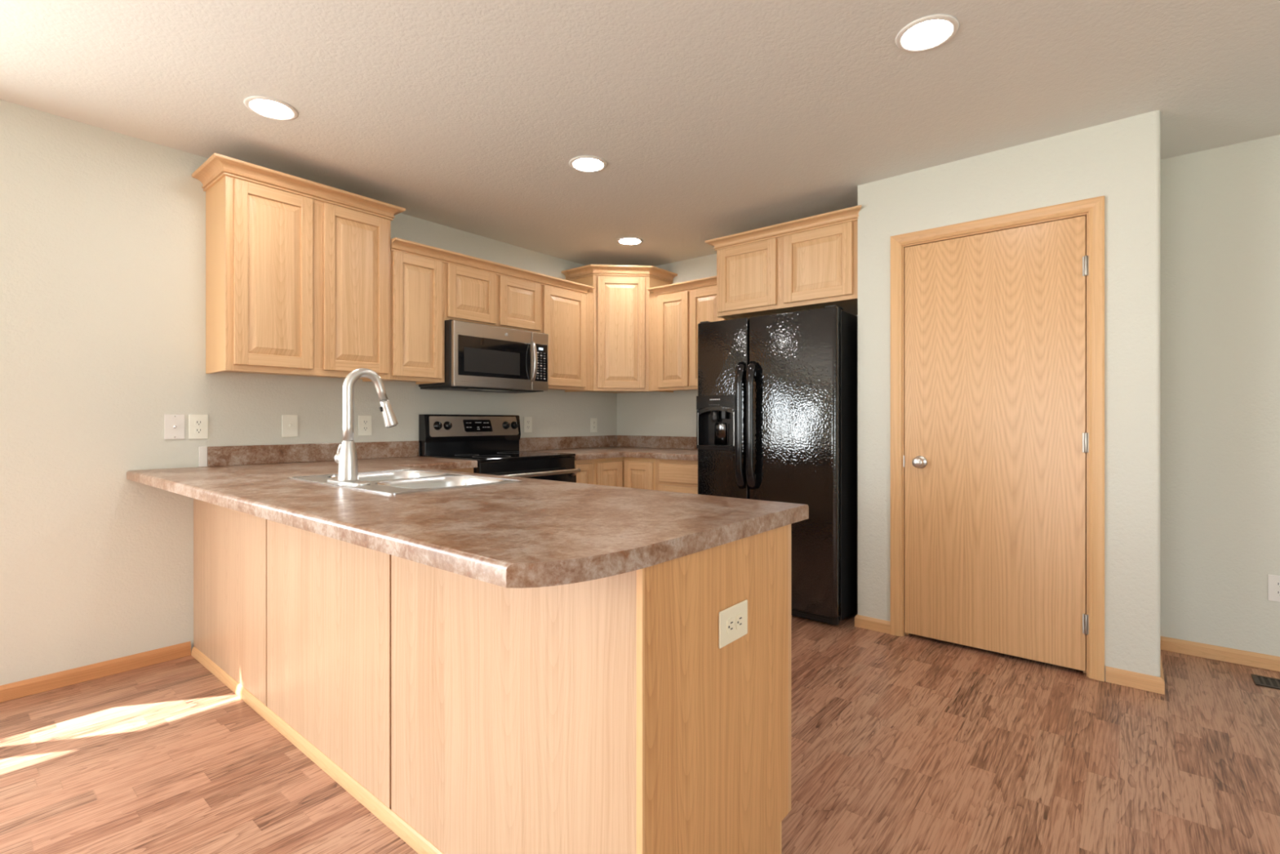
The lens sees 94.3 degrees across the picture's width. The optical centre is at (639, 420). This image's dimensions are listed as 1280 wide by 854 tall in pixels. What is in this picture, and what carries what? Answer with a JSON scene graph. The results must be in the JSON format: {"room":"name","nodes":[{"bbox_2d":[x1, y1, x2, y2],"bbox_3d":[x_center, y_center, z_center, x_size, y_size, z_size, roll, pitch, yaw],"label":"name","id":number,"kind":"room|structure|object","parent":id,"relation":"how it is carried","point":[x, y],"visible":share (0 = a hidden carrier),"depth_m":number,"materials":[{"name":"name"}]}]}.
{"room":"kitchen","nodes":[
{"label":"kitchen","id":0,"kind":"room"},
{"bbox_2d":[0,99,617,685],"bbox_3d":[-3.603,-0.083,1.280,0.120,2.440,10.740,0,0,40],"label":"wall","id":1,"kind":"structure","parent":0,"point":[103,231],"depth_m":2.68,"materials":[{"name":"white paint"}]},
{"bbox_2d":[0,640,191,702],"bbox_3d":[-2.897,1.104,2.028,0.012,0.065,2.232,0,0,40],"label":"baseboard","id":2,"kind":"structure","parent":1,"relation":"attached to","point":[19,689],"depth_m":2.60,"materials":[{"name":"brown wood"}]},
{"bbox_2d":[164,413,184,439],"bbox_3d":[-2.223,0.028,2.839,0.014,0.120,0.079,0,0,40],"label":"cable plate","id":3,"kind":"object","parent":1,"relation":"attached to","point":[174,424],"visible":1,"depth_m":2.84,"materials":[{"name":"white plastic"}]},
{"bbox_2d":[188,414,208,439],"bbox_3d":[-2.165,0.029,2.914,0.008,0.120,0.079,0,0,40],"label":"wall outlet","id":4,"kind":"object","parent":1,"relation":"attached to","point":[197,424],"visible":1,"depth_m":2.91,"materials":[{"name":"white plastic"}]},
{"bbox_2d":[194,427,203,433],"bbox_3d":[-2.163,0.048,2.912,0.002,0.029,0.033,0,0,40],"label":"receptacle","id":5,"kind":"object","parent":4,"relation":"attached to","point":[197,430],"depth_m":2.91,"materials":[{"name":"white plastic"}]},
{"bbox_2d":[194,419,203,426],"bbox_3d":[-2.163,0.009,2.912,0.002,0.029,0.033,0,0,40],"label":"receptacle","id":6,"kind":"object","parent":4,"relation":"attached to","point":[197,422],"depth_m":2.91,"materials":[{"name":"white plastic"}]},
{"bbox_2d":[281,414,297,436],"bbox_3d":[-1.899,0.026,3.225,0.020,0.120,0.079,0,0,40],"label":"light switch","id":7,"kind":"object","parent":1,"relation":"attached to","point":[289,422],"visible":1,"depth_m":3.23,"materials":[{"name":"white plastic"}]},
{"bbox_2d":[191,152,405,382],"bbox_3d":[-1.756,-0.719,3.129,0.362,0.968,0.909,0,0,40],"label":"upper cabinet","id":8,"kind":"object","parent":1,"relation":"attached to","point":[298,270],"visible":0.99,"depth_m":2.95,"materials":[{"name":"brown wood"}]},
{"bbox_2d":[207,440,418,466],"bbox_3d":[-1.778,0.176,3.369,0.019,0.099,1.126,0,0,40],"label":"backsplash","id":9,"kind":"structure","parent":1,"relation":"attached to","point":[222,455],"depth_m":3.24,"materials":[{"name":"laminate"}]},
{"bbox_2d":[358,415,371,435],"bbox_3d":[-1.641,0.026,3.546,0.008,0.120,0.079,0,0,40],"label":"wall outlet","id":10,"kind":"object","parent":1,"relation":"attached to","point":[364,421],"visible":1,"depth_m":3.54,"materials":[{"name":"white plastic"}]},
{"bbox_2d":[362,426,368,431],"bbox_3d":[-1.639,0.046,3.544,0.002,0.029,0.033,0,0,40],"label":"receptacle","id":11,"kind":"object","parent":10,"relation":"attached to","point":[364,428],"depth_m":3.54,"materials":[{"name":"white plastic"}]},
{"bbox_2d":[362,419,368,424],"bbox_3d":[-1.639,0.007,3.544,0.002,0.029,0.033,0,0,40],"label":"receptacle","id":12,"kind":"object","parent":10,"relation":"attached to","point":[364,421],"depth_m":3.54,"materials":[{"name":"white plastic"}]},
{"bbox_2d":[365,250,444,384],"bbox_3d":[-1.408,-0.616,3.578,0.324,0.762,0.340,0,0,40],"label":"upper cabinet","id":13,"kind":"object","parent":1,"relation":"attached to","point":[417,282],"visible":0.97,"depth_m":3.47,"materials":[{"name":"brown wood"}]},
{"bbox_2d":[444,262,541,333],"bbox_3d":[-1.056,-0.806,4.003,0.324,0.381,0.761,0,0,40],"label":"upper cabinet","id":14,"kind":"object","parent":1,"relation":"attached to","point":[471,295],"visible":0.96,"depth_m":3.86,"materials":[{"name":"brown wood"}]},
{"bbox_2d":[418,319,548,393],"bbox_3d":[-1.009,-0.407,3.964,0.446,0.413,0.758,0,0,40],"label":"microwave oven","id":15,"kind":"object","parent":14,"relation":"attached to","point":[479,357],"visible":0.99,"depth_m":3.80,"materials":[{"name":"silver metal"}]},
{"bbox_2d":[391,237,594,295],"bbox_3d":[-0.995,-0.995,4.052,0.356,0.065,1.598,0,0,40],"label":"crown molding","id":16,"kind":"structure","parent":14,"relation":"attached to","point":[399,245],"depth_m":3.80,"materials":[{"name":"brown wood"}]},
{"bbox_2d":[524,416,532,432],"bbox_3d":[-0.849,0.028,4.502,0.008,0.120,0.079,0,0,40],"label":"wall outlet","id":17,"kind":"object","parent":1,"relation":"attached to","point":[527,420],"visible":1,"depth_m":4.50,"materials":[{"name":"white plastic"}]},
{"bbox_2d":[540,284,593,391],"bbox_3d":[-0.642,-0.616,4.503,0.324,0.762,0.536,0,0,40],"label":"upper cabinet","id":18,"kind":"object","parent":1,"relation":"attached to","point":[566,317],"visible":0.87,"depth_m":4.40,"materials":[{"name":"brown wood"}]},
{"bbox_2d":[519,435,617,450],"bbox_3d":[-0.562,0.176,4.837,0.019,0.099,1.138,0,0,40],"label":"backsplash","id":19,"kind":"structure","parent":1,"relation":"attached to","point":[577,442],"depth_m":4.78,"materials":[{"name":"laminate"}]},
{"bbox_2d":[590,417,596,431],"bbox_3d":[-0.393,0.035,5.053,0.008,0.120,0.079,0,0,40],"label":"wall outlet","id":20,"kind":"object","parent":1,"relation":"attached to","point":[593,420],"visible":1,"depth_m":5.04,"materials":[{"name":"white plastic"}]},
{"bbox_2d":[0,0,1279,266],"bbox_3d":[-0.869,-1.363,-0.985,7.260,0.120,10.740,0,0,40],"label":"ceiling","id":21,"kind":"structure","parent":0,"point":[708,119],"depth_m":2.34,"materials":[{"name":"white paint"}]},
{"bbox_2d":[243,95,298,120],"bbox_3d":[-1.535,-1.299,2.474,0.196,0.006,0.196,0,0,40],"label":"recessed light","id":22,"kind":"object","parent":21,"relation":"in","point":[267,107],"visible":1,"depth_m":2.47,"materials":[{"name":"white"}]},
{"bbox_2d":[568,155,607,173],"bbox_3d":[-0.263,-1.299,3.011,0.196,0.006,0.196,0,0,40],"label":"recessed light","id":23,"kind":"object","parent":21,"relation":"in","point":[588,164],"visible":1,"depth_m":3.00,"materials":[{"name":"white"}]},
{"bbox_2d":[616,236,643,245],"bbox_3d":[-0.074,-1.299,4.297,0.196,0.006,0.196,0,0,40],"label":"recessed light","id":24,"kind":"object","parent":21,"relation":"in","point":[628,241],"visible":1,"depth_m":4.29,"materials":[{"name":"white"}]},
{"bbox_2d":[894,13,959,52],"bbox_3d":[0.964,-1.299,1.998,0.196,0.006,0.196,0,0,40],"label":"recessed light","id":25,"kind":"object","parent":21,"relation":"in","point":[928,33],"visible":1,"depth_m":1.99,"materials":[{"name":"white"}]},
{"bbox_2d":[0,609,1279,853],"bbox_3d":[-0.862,1.188,-0.992,7.000,0.100,10.500,0,0,40],"label":"floor","id":26,"kind":"structure","parent":0,"point":[910,744],"depth_m":1.95,"materials":[{"name":"brown wood"}]},
{"bbox_2d":[441,467,473,472],"bbox_3d":[-1.361,0.702,3.395,0.631,0.869,0.554,0,0,40],"label":"base cabinet","id":27,"kind":"object","parent":26,"relation":"on","point":[466,469],"visible":0.02,"depth_m":3.37,"materials":[{"name":"brown wood"}]},
{"bbox_2d":[191,497,791,853],"bbox_3d":[-0.888,0.703,2.235,2.840,0.870,0.648,0,0,40],"label":"base cabinet","id":28,"kind":"object","parent":26,"relation":"on","point":[467,715],"visible":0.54,"depth_m":1.41,"materials":[{"name":"brown wood"}]},
{"bbox_2d":[126,440,808,587],"bbox_3d":[-0.786,0.195,2.348,2.853,0.140,1.432,0,0,40],"label":"countertop","id":29,"kind":"structure","parent":28,"relation":"on","point":[529,532],"depth_m":1.49,"materials":[{"name":"laminate"}]},
{"bbox_2d":[327,368,398,484],"bbox_3d":[-1.001,0.013,2.194,0.256,0.414,0.221,0,0,40],"label":"kitchen faucet","id":30,"kind":"object","parent":29,"relation":"on","point":[345,456],"visible":1,"depth_m":2.12,"materials":[{"name":"silver metal"}]},
{"bbox_2d":[337,440,359,481],"bbox_3d":[-1.049,0.143,2.136,0.069,0.143,0.069,0,0,40],"label":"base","id":31,"kind":"object","parent":30,"relation":"on","point":[348,468],"depth_m":2.11,"materials":[{"name":"silver metal"}]},
{"bbox_2d":[288,468,523,494],"bbox_3d":[-0.903,0.311,2.257,0.800,0.184,0.510,0,0,40],"label":"sink","id":32,"kind":"object","parent":29,"relation":"in","point":[397,482],"visible":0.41,"depth_m":2.31,"materials":[{"name":"silver metal"}]},
{"bbox_2d":[718,599,747,648],"bbox_3d":[0.210,0.453,1.328,0.008,0.079,0.120,0,0,40],"label":"wall outlet","id":33,"kind":"object","parent":28,"relation":"attached to","point":[732,620],"visible":1,"depth_m":1.32,"materials":[{"name":"beige plastic"}]},
{"bbox_2d":[726,617,733,634],"bbox_3d":[0.200,0.453,1.312,0.002,0.033,0.029,0,0,40],"label":"receptacle","id":34,"kind":"object","parent":33,"relation":"attached to","point":[730,620],"depth_m":1.31,"materials":[{"name":"beige plastic"}]},
{"bbox_2d":[735,613,742,629],"bbox_3d":[0.225,0.453,1.342,0.002,0.033,0.029,0,0,40],"label":"receptacle","id":35,"kind":"object","parent":33,"relation":"attached to","point":[739,616],"depth_m":1.34,"materials":[{"name":"beige plastic"}]},
{"bbox_2d":[418,413,580,482],"bbox_3d":[-0.894,0.547,3.870,0.739,1.180,0.762,0,0,40],"label":"electric range","id":36,"kind":"object","parent":26,"relation":"on","point":[492,441],"visible":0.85,"depth_m":3.88,"materials":[{"name":"black metal"}]},
{"bbox_2d":[425,450,575,462],"bbox_3d":[-0.898,0.227,3.873,0.585,0.018,0.762,0,0,40],"label":"cooktop","id":37,"kind":"object","parent":36,"relation":"in","point":[478,455],"depth_m":3.80,"materials":[{"name":"black"}]},
{"bbox_2d":[574,458,594,484],"bbox_3d":[-0.619,0.702,4.292,0.630,0.869,0.224,0,0,40],"label":"base cabinet","id":38,"kind":"object","parent":26,"relation":"on","point":[586,475],"visible":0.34,"depth_m":4.10,"materials":[{"name":"brown wood"}]},
{"bbox_2d":[594,457,655,489],"bbox_3d":[-0.146,0.702,4.640,0.914,0.869,0.914,0,0,40],"label":"base cabinet","id":39,"kind":"object","parent":26,"relation":"on","point":[624,472],"visible":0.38,"depth_m":4.30,"materials":[{"name":"brown wood"}]},
{"bbox_2d":[519,435,697,460],"bbox_3d":[-0.040,0.196,4.405,1.374,0.138,1.138,0,0,40],"label":"countertop","id":40,"kind":"structure","parent":39,"relation":"on","point":[584,447],"depth_m":4.72,"materials":[{"name":"laminate"}]},
{"bbox_2d":[655,458,697,493],"bbox_3d":[0.474,0.702,4.309,0.460,0.869,0.631,0,0,40],"label":"base cabinet","id":41,"kind":"object","parent":26,"relation":"on","point":[671,475],"visible":0.23,"depth_m":4.09,"materials":[{"name":"brown wood"}]},
{"bbox_2d":[696,304,857,625],"bbox_3d":[0.928,0.251,3.772,0.913,1.774,0.802,0,0,40],"label":"refrigerator","id":42,"kind":"object","parent":26,"relation":"on","point":[777,397],"visible":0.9,"depth_m":3.39,"materials":[{"name":"black metal"}]},
{"bbox_2d":[1250,673,1279,689],"bbox_3d":[2.811,1.135,2.516,0.300,0.004,0.136,0,0,40],"label":"floor vent","id":43,"kind":"object","parent":26,"relation":"in","point":[1260,680],"visible":1,"depth_m":2.58,"materials":[{"name":"grey"}]},
{"bbox_2d":[617,134,1279,656],"bbox_3d":[2.573,-0.083,3.059,7.120,2.440,0.120,0,0,40],"label":"wall","id":44,"kind":"structure","parent":0,"point":[1220,207],"depth_m":2.83,"materials":[{"name":"white paint"}]},
{"bbox_2d":[561,264,677,393],"bbox_3d":[-0.162,-0.719,4.813,0.667,0.968,0.667,0,0,40],"label":"upper cabinet","id":45,"kind":"object","parent":44,"relation":"attached to","point":[620,293],"visible":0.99,"depth_m":4.62,"materials":[{"name":"brown wood"}]},
{"bbox_2d":[617,435,696,448],"bbox_3d":[0.324,0.176,4.830,1.354,0.099,0.019,0,0,40],"label":"backsplash","id":46,"kind":"structure","parent":44,"relation":"attached to","point":[655,442],"depth_m":4.96,"materials":[{"name":"laminate"}]},
{"bbox_2d":[646,275,716,297],"bbox_3d":[0.472,-0.995,4.489,0.794,0.065,0.356,0,0,40],"label":"crown molding","id":47,"kind":"structure","parent":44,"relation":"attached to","point":[710,282],"depth_m":4.41,"materials":[{"name":"brown wood"}]},
{"bbox_2d":[648,286,728,392],"bbox_3d":[0.473,-0.616,4.509,0.814,0.762,0.324,0,0,40],"label":"upper cabinet","id":48,"kind":"object","parent":44,"relation":"attached to","point":[674,319],"visible":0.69,"depth_m":4.46,"materials":[{"name":"brown wood"}]},
{"bbox_2d":[704,204,861,319],"bbox_3d":[1.030,-0.932,3.825,1.019,0.496,0.667,0,0,40],"label":"upper cabinet","id":49,"kind":"object","parent":44,"relation":"attached to","point":[811,262],"visible":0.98,"depth_m":3.56,"materials":[{"name":"brown wood"}]},
{"bbox_2d":[1160,635,1279,671],"bbox_3d":[3.879,1.104,1.891,3.378,0.065,0.012,0,0,40],"label":"baseboard","id":50,"kind":"structure","parent":44,"relation":"attached to","point":[1252,659],"depth_m":2.81,"materials":[{"name":"brown wood"}]},
{"bbox_2d":[1267,573,1279,601],"bbox_3d":[2.908,0.762,2.697,0.079,0.120,0.008,0,0,40],"label":"wall outlet","id":51,"kind":"object","parent":44,"relation":"attached to","point":[1273,580],"visible":1,"depth_m":2.71,"materials":[{"name":"white plastic"}]},
{"bbox_2d":[1275,589,1279,596],"bbox_3d":[2.906,0.782,2.695,0.033,0.029,0.002,0,0,40],"label":"receptacle","id":52,"kind":"object","parent":51,"relation":"attached to","point":[1277,591],"depth_m":2.70,"materials":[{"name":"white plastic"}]},
{"bbox_2d":[1275,581,1279,587],"bbox_3d":[2.906,0.743,2.695,0.033,0.029,0.002,0,0,40],"label":"receptacle","id":53,"kind":"object","parent":51,"relation":"attached to","point":[1277,583],"depth_m":2.70,"materials":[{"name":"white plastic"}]},
{"bbox_2d":[857,110,1159,680],"bbox_3d":[1.726,-0.083,2.928,1.262,2.440,0.110,0,0,40],"label":"wall","id":54,"kind":"structure","parent":0,"point":[1118,161],"depth_m":2.60,"materials":[{"name":"white paint"}]},
{"bbox_2d":[854,613,890,634],"bbox_3d":[1.303,1.104,3.277,0.192,0.065,0.132,0,0,40],"label":"baseboard","id":55,"kind":"structure","parent":54,"relation":"attached to","point":[861,621],"depth_m":3.23,"materials":[{"name":"brown wood"}]},
{"bbox_2d":[910,633,1082,671],"bbox_3d":[1.729,0.100,2.936,0.801,2.073,0.005,0,0,40],"label":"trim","id":56,"kind":"structure","parent":54,"relation":"attached to","point":[910,633],"depth_m":2.90,"materials":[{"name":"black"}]},
{"bbox_2d":[890,195,1104,681],"bbox_3d":[1.703,0.077,2.905,0.899,2.119,0.175,0,0,40],"label":"door","id":57,"kind":"structure","parent":54,"relation":"in","point":[997,322],"depth_m":2.85,"materials":[{"name":"brown wood"}]},
{"bbox_3d":[2.372,-0.083,2.805,0.110,2.440,0.526,0,0,40],"label":"wall","id":58,"kind":"structure","parent":0,"visible":0},
{"bbox_2d":[1105,648,1164,694],"bbox_3d":[2.306,1.104,2.772,0.194,0.065,0.634,0,0,40],"label":"baseboard","id":59,"kind":"structure","parent":58,"relation":"attached to","point":[1148,682],"depth_m":2.53,"materials":[{"name":"brown wood"}]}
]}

